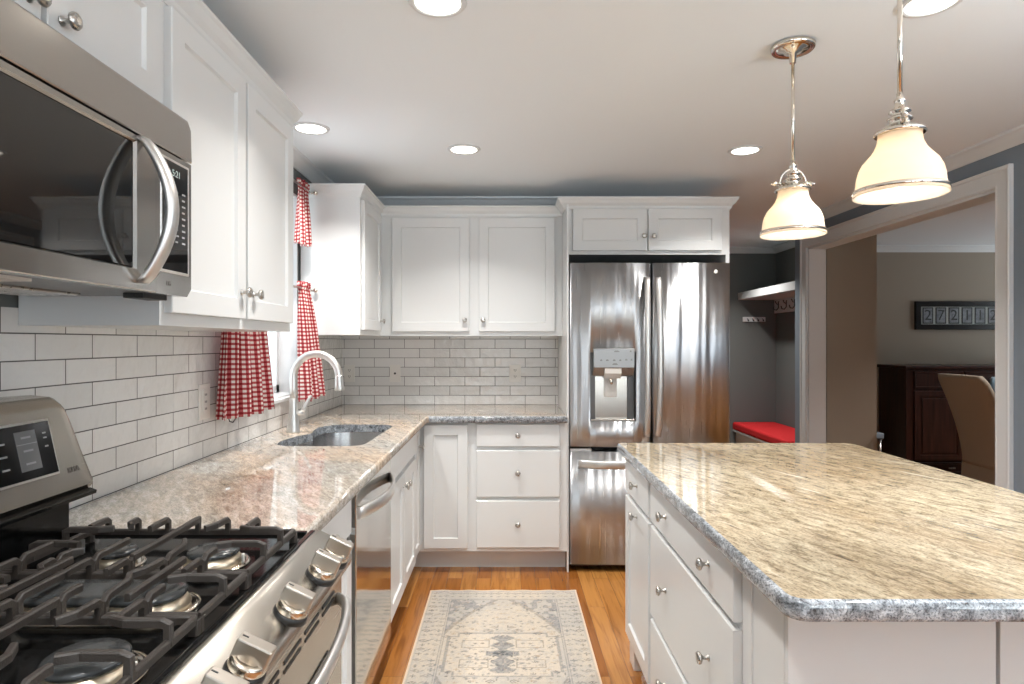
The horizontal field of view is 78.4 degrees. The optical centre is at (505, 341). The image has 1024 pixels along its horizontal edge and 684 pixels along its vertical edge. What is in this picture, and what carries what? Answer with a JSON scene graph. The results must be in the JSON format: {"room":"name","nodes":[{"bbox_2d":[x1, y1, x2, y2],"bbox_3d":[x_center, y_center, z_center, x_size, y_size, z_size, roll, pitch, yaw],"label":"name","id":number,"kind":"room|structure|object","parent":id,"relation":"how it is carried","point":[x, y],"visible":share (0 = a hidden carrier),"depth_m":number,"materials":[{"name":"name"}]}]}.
{"room":"kitchen","nodes":[
{"label":"kitchen","id":0,"kind":"room"},
{"bbox_2d":[0,168,341,510],"bbox_3d":[-1.190,0.179,0.717,0.146,2.325,7.434,0,0,0],"label":"wall","id":1,"kind":"structure","parent":0,"point":[129,397],"depth_m":1.88,"materials":[{"name":"white tile"}]},
{"bbox_2d":[13,0,160,102],"bbox_3d":[-0.932,-0.650,1.048,0.380,0.295,0.775,0,0,0],"label":"upper cabinet","id":2,"kind":"object","parent":1,"relation":"attached to","point":[124,35],"visible":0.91,"depth_m":1.26,"materials":[{"name":"white paint"}]},
{"bbox_2d":[0,0,191,300],"bbox_3d":[-0.882,-0.296,1.052,0.477,0.408,0.760,0,0,0],"label":"microwave","id":3,"kind":"object","parent":2,"relation":"attached to","point":[95,170],"visible":1,"depth_m":1.07,"materials":[{"name":"grey metal"}]},
{"bbox_2d":[175,192,184,244],"bbox_3d":[-0.715,-0.271,1.365,0.001,0.112,0.070,0,0,0],"label":"print","id":4,"kind":"object","parent":3,"relation":"attached to","point":[180,236],"depth_m":1.38,"materials":[{"name":"grey"}]},
{"bbox_2d":[19,1,292,331],"bbox_3d":[-0.929,-0.418,1.873,0.374,0.760,0.873,0,0,0],"label":"upper cabinet","id":5,"kind":"object","parent":1,"relation":"attached to","point":[242,148],"visible":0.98,"depth_m":1.74,"materials":[{"name":"white paint"}]},
{"bbox_2d":[161,0,302,127],"bbox_3d":[-0.941,-0.820,1.502,0.363,0.067,1.684,0,0,0],"label":"crown molding","id":6,"kind":"structure","parent":5,"relation":"attached to","point":[196,13],"depth_m":1.79,"materials":[{"name":"white paint"}]},
{"bbox_2d":[0,307,341,510],"bbox_3d":[-1.120,0.192,2.297,0.006,0.540,3.994,0,0,0],"label":"tile backsplash","id":7,"kind":"structure","parent":1,"relation":"attached to","point":[129,397],"depth_m":1.87,"materials":[{"name":"white tile"}]},
{"bbox_2d":[198,383,209,419],"bbox_3d":[-1.112,0.220,2.318,0.010,0.130,0.082,0,0,0],"label":"wall outlet","id":8,"kind":"object","parent":1,"relation":"attached to","point":[203,389],"visible":1,"depth_m":2.31,"materials":[{"name":"white plastic"}]},
{"bbox_2d":[203,389,207,414],"bbox_3d":[-1.110,0.220,2.318,0.004,0.092,0.036,0,0,0],"label":"receptacle","id":9,"kind":"object","parent":8,"relation":"attached to","point":[205,391],"depth_m":2.32,"materials":[{"name":"grey plastic"}]},
{"bbox_2d":[270,193,297,403],"bbox_3d":[-1.182,-0.245,2.940,0.162,1.086,0.920,0,0,0],"label":"window","id":10,"kind":"structure","parent":1,"relation":"in","point":[283,345],"depth_m":3.37,"materials":[{"name":"white paint"}]},
{"bbox_2d":[293,179,317,195],"bbox_3d":[-1.065,-0.803,2.876,0.102,0.028,1.048,0,0,0],"label":"curtain rod","id":11,"kind":"object","parent":1,"relation":"attached to","point":[315,192],"visible":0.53,"depth_m":3.36,"materials":[{"name":"silver metal"}]},
{"bbox_2d":[294,177,311,246],"bbox_3d":[-1.047,-0.668,3.263,0.055,0.342,0.221,0,0,0],"label":"curtain valance","id":12,"kind":"object","parent":11,"relation":"hanging from","point":[302,235],"visible":0.99,"depth_m":3.22,"materials":[{"name":"red fabric"}]},
{"bbox_2d":[293,285,317,292],"bbox_3d":[-1.065,-0.278,2.876,0.102,0.028,1.048,0,0,0],"label":"curtain rod","id":13,"kind":"object","parent":1,"relation":"attached to","point":[315,290],"visible":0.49,"depth_m":3.37,"materials":[{"name":"silver metal"}]},
{"bbox_2d":[215,332,274,420],"bbox_3d":[-1.060,-0.005,2.548,0.063,0.617,0.464,0,0,2],"label":"cafe curtain","id":14,"kind":"object","parent":13,"relation":"hanging from","point":[245,387],"visible":0.51,"depth_m":2.51,"materials":[{"name":"red fabric"}]},
{"bbox_2d":[297,281,325,401],"bbox_3d":[-1.019,-0.008,3.246,0.110,0.612,0.286,0,0,3],"label":"cafe curtain","id":15,"kind":"object","parent":13,"relation":"hanging from","point":[310,377],"visible":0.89,"depth_m":3.22,"materials":[{"name":"red fabric"}]},
{"bbox_2d":[301,197,384,335],"bbox_3d":[-0.929,-0.418,3.849,0.374,0.760,0.876,0,0,0],"label":"upper cabinet","id":16,"kind":"object","parent":1,"relation":"attached to","point":[343,260],"visible":0.91,"depth_m":3.41,"materials":[{"name":"white paint"}]},
{"bbox_2d":[308,183,738,216],"bbox_3d":[0.132,-0.823,3.834,2.496,0.074,0.915,0,0,0],"label":"crown molding","id":17,"kind":"structure","parent":16,"relation":"attached to","point":[361,190],"depth_m":3.75,"materials":[{"name":"white paint"}]},
{"bbox_2d":[293,145,710,204],"bbox_3d":[0.129,-0.951,0.647,2.503,0.064,7.294,0,0,0],"label":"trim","id":18,"kind":"structure","parent":1,"relation":"attached to","point":[302,164],"depth_m":4.24,"materials":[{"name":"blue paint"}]},
{"bbox_2d":[342,336,557,404],"bbox_3d":[0.059,0.179,4.361,2.643,2.325,0.146,0,0,0],"label":"wall","id":19,"kind":"structure","parent":0,"point":[434,370],"depth_m":4.29,"materials":[{"name":"white tile"}]},
{"bbox_2d":[344,365,354,381],"bbox_3d":[-1.068,0.214,4.283,0.072,0.118,0.009,0,0,0],"label":"wall outlet","id":20,"kind":"object","parent":19,"relation":"attached to","point":[349,370],"visible":1,"depth_m":4.28,"materials":[{"name":"white plastic"}]},
{"bbox_2d":[390,365,399,381],"bbox_3d":[-0.757,0.214,4.282,0.074,0.118,0.012,0,0,0],"label":"wall outlet","id":21,"kind":"object","parent":19,"relation":"attached to","point":[394,369],"visible":1,"depth_m":4.28,"materials":[{"name":"white plastic"}]},
{"bbox_2d":[380,217,561,335],"bbox_3d":[-0.218,-0.418,4.097,1.147,0.760,0.380,0,0,0],"label":"upper cabinet","id":22,"kind":"object","parent":19,"relation":"attached to","point":[441,276],"visible":1,"depth_m":3.95,"materials":[{"name":"white paint"}]},
{"bbox_2d":[509,365,520,381],"bbox_3d":[0.062,0.214,4.283,0.080,0.118,0.009,0,0,0],"label":"wall outlet","id":23,"kind":"object","parent":19,"relation":"attached to","point":[514,370],"visible":1,"depth_m":4.28,"materials":[{"name":"white plastic"}]},
{"bbox_2d":[202,0,1023,246],"bbox_3d":[2.739,-1.033,1.800,8.323,0.100,10.200,0,0,0],"label":"ceiling","id":24,"kind":"structure","parent":0,"point":[556,97],"depth_m":2.45,"materials":[{"name":"white paint"}]},
{"bbox_2d":[293,122,329,134],"bbox_3d":[-0.896,-0.979,2.885,0.170,0.006,0.170,0,0,0],"label":"recessed light","id":25,"kind":"object","parent":24,"relation":"in","point":[310,128],"visible":0.97,"depth_m":2.88,"materials":[{"name":"white paint"}]},
{"bbox_2d":[408,0,466,17],"bbox_3d":[-0.197,-0.979,1.815,0.170,0.006,0.170,0,0,0],"label":"recessed light","id":26,"kind":"object","parent":24,"relation":"in","point":[430,8],"visible":1,"depth_m":1.84,"materials":[{"name":"white paint"}]},
{"bbox_2d":[447,144,480,154],"bbox_3d":[-0.214,-0.979,3.199,0.170,0.006,0.170,0,0,0],"label":"recessed light","id":27,"kind":"object","parent":24,"relation":"in","point":[461,149],"visible":1,"depth_m":3.20,"materials":[{"name":"white paint"}]},
{"bbox_2d":[728,145,762,155],"bbox_3d":[1.224,-0.979,3.215,0.170,0.006,0.170,0,0,0],"label":"recessed light","id":28,"kind":"object","parent":24,"relation":"in","point":[743,150],"visible":1,"depth_m":3.21,"materials":[{"name":"white paint"}]},
{"bbox_2d":[760,36,826,239],"bbox_3d":[0.950,-0.668,2.080,0.204,0.630,0.204,0,0,0],"label":"pendant light","id":29,"kind":"object","parent":24,"relation":"hanging from","point":[793,215],"visible":1,"depth_m":2.05,"materials":[{"name":"white glass"}]},
{"bbox_2d":[852,0,951,204],"bbox_3d":[0.950,-0.668,1.515,0.204,0.630,0.204,0,0,0],"label":"pendant light","id":30,"kind":"object","parent":24,"relation":"hanging from","point":[901,168],"visible":1,"depth_m":1.47,"materials":[{"name":"white glass"}]},
{"bbox_2d":[902,0,962,17],"bbox_3d":[1.229,-0.979,1.815,0.170,0.006,0.170,0,0,0],"label":"recessed light","id":31,"kind":"object","parent":24,"relation":"in","point":[910,8],"visible":0.91,"depth_m":1.84,"materials":[{"name":"white paint"}]},
{"bbox_2d":[372,474,960,683],"bbox_3d":[2.739,1.392,1.800,8.323,0.100,10.200,0,0,0],"label":"floor","id":32,"kind":"structure","parent":0,"point":[600,590],"depth_m":3.26,"materials":[{"name":"brown wood"}]},
{"bbox_2d":[0,395,353,683],"bbox_3d":[-0.708,0.704,1.039,0.816,1.176,0.789,0,0,0],"label":"gas range","id":33,"kind":"object","parent":32,"relation":"on","point":[94,603],"visible":1,"depth_m":1.09,"materials":[{"name":"silver metal"}]},
{"bbox_2d":[0,432,48,472],"bbox_3d":[-0.960,0.218,1.184,0.014,0.060,0.268,0,0,0],"label":"print","id":34,"kind":"object","parent":33,"relation":"attached to","point":[20,452],"depth_m":1.25,"materials":[{"name":"grey plastic"}]},
{"bbox_2d":[0,516,314,683],"bbox_3d":[-0.732,0.441,1.046,0.596,0.123,0.768,0,0,0],"label":"cooktop","id":35,"kind":"object","parent":33,"relation":"in","point":[94,603],"depth_m":1.02,"materials":[{"name":"grey metal"}]},
{"bbox_2d":[321,500,350,683],"bbox_3d":[-0.786,0.904,1.722,0.658,0.876,0.565,0,0,0],"label":"base cabinet","id":36,"kind":"object","parent":32,"relation":"on","point":[340,525],"visible":0.02,"depth_m":1.93,"materials":[{"name":"white paint"}]},
{"bbox_2d":[347,460,395,683],"bbox_3d":[-0.746,0.906,2.317,0.654,0.872,0.610,0,0,0],"label":"dishwasher","id":37,"kind":"object","parent":32,"relation":"on","point":[370,535],"visible":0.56,"depth_m":2.21,"materials":[{"name":"silver metal"}]},
{"bbox_2d":[391,434,415,621],"bbox_3d":[-0.786,0.904,3.021,0.658,0.876,0.778,0,0,0],"label":"base cabinet","id":38,"kind":"object","parent":32,"relation":"on","point":[403,466],"visible":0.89,"depth_m":2.98,"materials":[{"name":"white paint"}]},
{"bbox_2d":[412,430,424,566],"bbox_3d":[-0.790,0.904,3.850,0.650,0.876,0.871,0,0,0],"label":"base cabinet","id":39,"kind":"object","parent":32,"relation":"on","point":[417,454],"visible":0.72,"depth_m":3.58,"materials":[{"name":"white paint"}]},
{"bbox_2d":[419,423,566,566],"bbox_3d":[-0.081,0.904,3.942,0.869,0.876,0.687,0,0,0],"label":"base cabinet","id":40,"kind":"object","parent":32,"relation":"on","point":[492,494],"visible":0.96,"depth_m":3.63,"materials":[{"name":"white paint"}]},
{"bbox_2d":[69,405,567,532],"bbox_3d":[-0.381,0.447,2.862,1.470,0.038,2.850,0,0,0],"label":"countertop","id":41,"kind":"structure","parent":40,"relation":"on","point":[276,481],"depth_m":2.03,"materials":[{"name":"stone"}]},
{"bbox_2d":[286,350,344,432],"bbox_3d":[-0.897,0.233,2.955,0.278,0.389,0.065,0,0,6],"label":"faucet","id":42,"kind":"object","parent":41,"relation":"on","point":[293,426],"visible":1,"depth_m":2.95,"materials":[{"name":"silver metal"}]},
{"bbox_2d":[294,432,382,445],"bbox_3d":[-0.774,0.556,2.918,0.419,0.179,0.717,0,0,0],"label":"sink","id":43,"kind":"object","parent":41,"relation":"in","point":[335,438],"visible":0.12,"depth_m":3.25,"materials":[{"name":"silver metal"}]},
{"bbox_2d":[402,590,601,683],"bbox_3d":[-0.015,1.336,2.137,0.782,0.011,2.470,0,0,0],"label":"runner rug","id":44,"kind":"object","parent":32,"relation":"on","point":[463,636],"visible":1,"depth_m":2.80,"materials":[{"name":"beige fabric"}]},
{"bbox_2d":[558,204,728,571],"bbox_3d":[0.847,0.270,3.976,0.982,2.145,0.632,0,0,0],"label":"upper cabinet","id":45,"kind":"object","parent":32,"relation":"on","point":[651,236],"visible":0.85,"depth_m":3.75,"materials":[{"name":"white paint"}]},
{"bbox_2d":[569,263,729,565],"bbox_3d":[0.839,0.430,3.930,0.943,1.783,0.667,0,0,0],"label":"refrigerator","id":46,"kind":"object","parent":32,"relation":"on","point":[649,344],"visible":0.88,"depth_m":3.66,"materials":[{"name":"silver metal"}]},
{"bbox_2d":[733,429,767,442],"bbox_3d":[2.571,1.124,5.875,0.443,0.436,1.281,0,0,0],"label":"storage bench","id":47,"kind":"object","parent":32,"relation":"on","point":[741,437],"visible":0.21,"depth_m":6.23,"materials":[{"name":"white paint"}]},
{"bbox_2d":[733,422,794,442],"bbox_3d":[2.568,0.866,5.878,0.447,0.078,1.275,0,0,0],"label":"bench cushion","id":48,"kind":"object","parent":47,"relation":"on","point":[770,432],"visible":0.56,"depth_m":5.94,"materials":[{"name":"red fabric"}]},
{"bbox_2d":[625,459,1023,683],"bbox_3d":[0.816,0.904,1.901,0.689,0.876,1.493,0,0,0],"label":"kitchen island","id":49,"kind":"object","parent":32,"relation":"on","point":[692,617],"visible":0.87,"depth_m":1.39,"materials":[{"name":"white paint"}]},
{"bbox_2d":[617,443,1023,621],"bbox_3d":[0.969,0.447,1.853,0.998,0.038,1.630,0,0,0],"label":"island countertop","id":50,"kind":"structure","parent":49,"relation":"on","point":[826,532],"depth_m":1.45,"materials":[{"name":"stone"}]},
{"bbox_2d":[877,432,883,451],"bbox_3d":[3.132,1.067,5.600,0.305,0.550,0.300,0,0,0],"label":"step stool","id":51,"kind":"object","parent":32,"relation":"on","point":[880,436],"visible":0.15,"depth_m":5.46,"materials":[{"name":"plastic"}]},
{"bbox_2d":[877,364,994,473],"bbox_3d":[4.560,0.784,6.184,1.536,1.116,0.483,0,0,0],"label":"sideboard","id":52,"kind":"object","parent":32,"relation":"on","point":[917,423],"visible":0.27,"depth_m":5.97,"materials":[{"name":"brown wood"}]},
{"bbox_2d":[938,373,994,484],"bbox_3d":[3.752,0.794,4.720,0.755,1.095,0.524,0,0,0],"label":"dining chair","id":53,"kind":"object","parent":32,"relation":"on","point":[971,399],"visible":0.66,"depth_m":4.72,"materials":[{"name":"beige fabric"}]},
{"bbox_3d":[4.500,0.962,4.725,1.000,0.760,1.650,0,0,0],"label":"dining table","id":54,"kind":"object","parent":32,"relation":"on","visible":0},
{"bbox_2d":[990,377,994,392],"bbox_3d":[4.080,0.436,5.220,0.104,0.290,0.104,0,0,0],"label":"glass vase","id":55,"kind":"object","parent":54,"relation":"on","point":[992,381],"visible":0.16,"depth_m":5.21,"materials":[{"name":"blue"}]},
{"bbox_2d":[729,254,775,442],"bbox_3d":[2.054,0.179,6.600,1.627,2.325,0.140,0,0,0],"label":"wall","id":56,"kind":"structure","parent":0,"point":[752,344],"depth_m":6.53,"materials":[{"name":"grey paint"}]},
{"bbox_2d":[743,317,764,321],"bbox_3d":[2.576,-0.235,6.500,0.232,0.049,0.059,0,0,0],"label":"key rack","id":57,"kind":"object","parent":56,"relation":"attached to","point":[745,319],"visible":1,"depth_m":6.51,"materials":[{"name":"white paint"}]},
{"bbox_2d":[776,247,794,427],"bbox_3d":[2.837,0.179,5.867,0.060,2.325,1.326,0,0,0],"label":"wall","id":58,"kind":"structure","parent":0,"point":[785,260],"depth_m":6.31,"materials":[{"name":"grey paint"}]},
{"bbox_2d":[738,281,794,299],"bbox_3d":[2.609,-0.473,5.870,0.394,0.073,1.319,0,0,0],"label":"wall shelf","id":59,"kind":"object","parent":58,"relation":"attached to","point":[785,290],"visible":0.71,"depth_m":5.90,"materials":[{"name":"white paint"}]},
{"bbox_2d":[773,297,794,312],"bbox_3d":[2.765,-0.367,5.883,0.082,0.138,1.285,0,0,0],"label":"coat rack","id":60,"kind":"object","parent":58,"relation":"attached to","point":[786,304],"visible":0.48,"depth_m":6.26,"materials":[{"name":"white paint"}]},
{"bbox_2d":[826,235,876,450],"bbox_3d":[2.703,0.179,4.290,0.475,2.325,4.580,0,0,0],"label":"wall","id":61,"kind":"structure","parent":0,"point":[851,274],"depth_m":4.98,"materials":[{"name":"beige paint"}]},
{"bbox_2d":[795,143,1023,493],"bbox_3d":[2.601,0.179,1.102,0.412,2.325,8.204,0,0,0],"label":"wall","id":62,"kind":"structure","parent":0,"point":[1015,155],"depth_m":2.95,"materials":[{"name":"grey paint"}]},
{"bbox_2d":[729,124,1023,253],"bbox_3d":[2.094,-0.951,1.765,1.427,0.064,9.530,0,0,0],"label":"trim","id":63,"kind":"structure","parent":62,"relation":"attached to","point":[1013,137],"depth_m":3.26,"materials":[{"name":"white paint"}]},
{"bbox_2d":[808,189,994,442],"bbox_3d":[2.462,0.297,4.019,0.137,2.090,1.922,0,0,0],"label":"trim","id":64,"kind":"structure","parent":62,"relation":"attached to","point":[817,253],"depth_m":4.96,"materials":[{"name":"white paint"}]},
{"bbox_2d":[800,163,1013,490],"bbox_3d":[2.383,0.249,4.019,0.024,2.185,2.112,0,0,0],"label":"trim","id":65,"kind":"structure","parent":62,"relation":"attached to","point":[1001,179],"depth_m":3.03,"materials":[{"name":"white paint"}]},
{"bbox_2d":[877,252,994,450],"bbox_3d":[4.790,0.179,6.510,3.700,2.325,0.140,0,0,0],"label":"wall","id":66,"kind":"structure","parent":0,"point":[903,278],"depth_m":6.44,"materials":[{"name":"beige paint"}]},
{"bbox_2d":[877,245,994,251],"bbox_3d":[4.515,-0.951,4.270,3.970,0.064,4.340,0,0,0],"label":"trim","id":67,"kind":"structure","parent":66,"relation":"attached to","point":[880,248],"depth_m":6.40,"materials":[{"name":"white paint"}]},
{"bbox_2d":[914,301,994,329],"bbox_3d":[4.651,-0.271,6.425,0.929,0.289,0.028,0,0,0],"label":"picture frame","id":68,"kind":"object","parent":66,"relation":"attached to","point":[928,315],"visible":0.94,"depth_m":6.42,"materials":[{"name":"black wood"}]},
{"bbox_2d":[924,308,931,322],"bbox_3d":[4.311,-0.271,6.417,0.088,0.145,0.002,0,0,0],"label":"number","id":69,"kind":"object","parent":68,"relation":"attached to","point":[927,311],"depth_m":6.42,"materials":[{"name":"grey"}]},
{"bbox_2d":[937,308,944,322],"bbox_3d":[4.444,-0.271,6.417,0.088,0.145,0.002,0,0,0],"label":"number","id":70,"kind":"object","parent":68,"relation":"attached to","point":[940,311],"depth_m":6.42,"materials":[{"name":"grey"}]},
{"bbox_2d":[950,308,957,322],"bbox_3d":[4.578,-0.271,6.417,0.088,0.145,0.002,0,0,0],"label":"number","id":71,"kind":"object","parent":68,"relation":"attached to","point":[953,311],"depth_m":6.42,"materials":[{"name":"grey"}]},
{"bbox_2d":[963,308,970,322],"bbox_3d":[4.712,-0.271,6.417,0.088,0.145,0.002,0,0,0],"label":"number","id":72,"kind":"object","parent":68,"relation":"attached to","point":[966,311],"depth_m":6.42,"materials":[{"name":"grey"}]},
{"bbox_2d":[976,308,983,322],"bbox_3d":[4.845,-0.271,6.417,0.088,0.145,0.002,0,0,0],"label":"number","id":73,"kind":"object","parent":68,"relation":"attached to","point":[979,311],"depth_m":6.42,"materials":[{"name":"grey"}]},
{"bbox_2d":[989,308,994,322],"bbox_3d":[4.979,-0.271,6.417,0.088,0.145,0.002,0,0,0],"label":"number","id":74,"kind":"object","parent":68,"relation":"attached to","point":[991,310],"depth_m":6.42,"materials":[{"name":"grey"}]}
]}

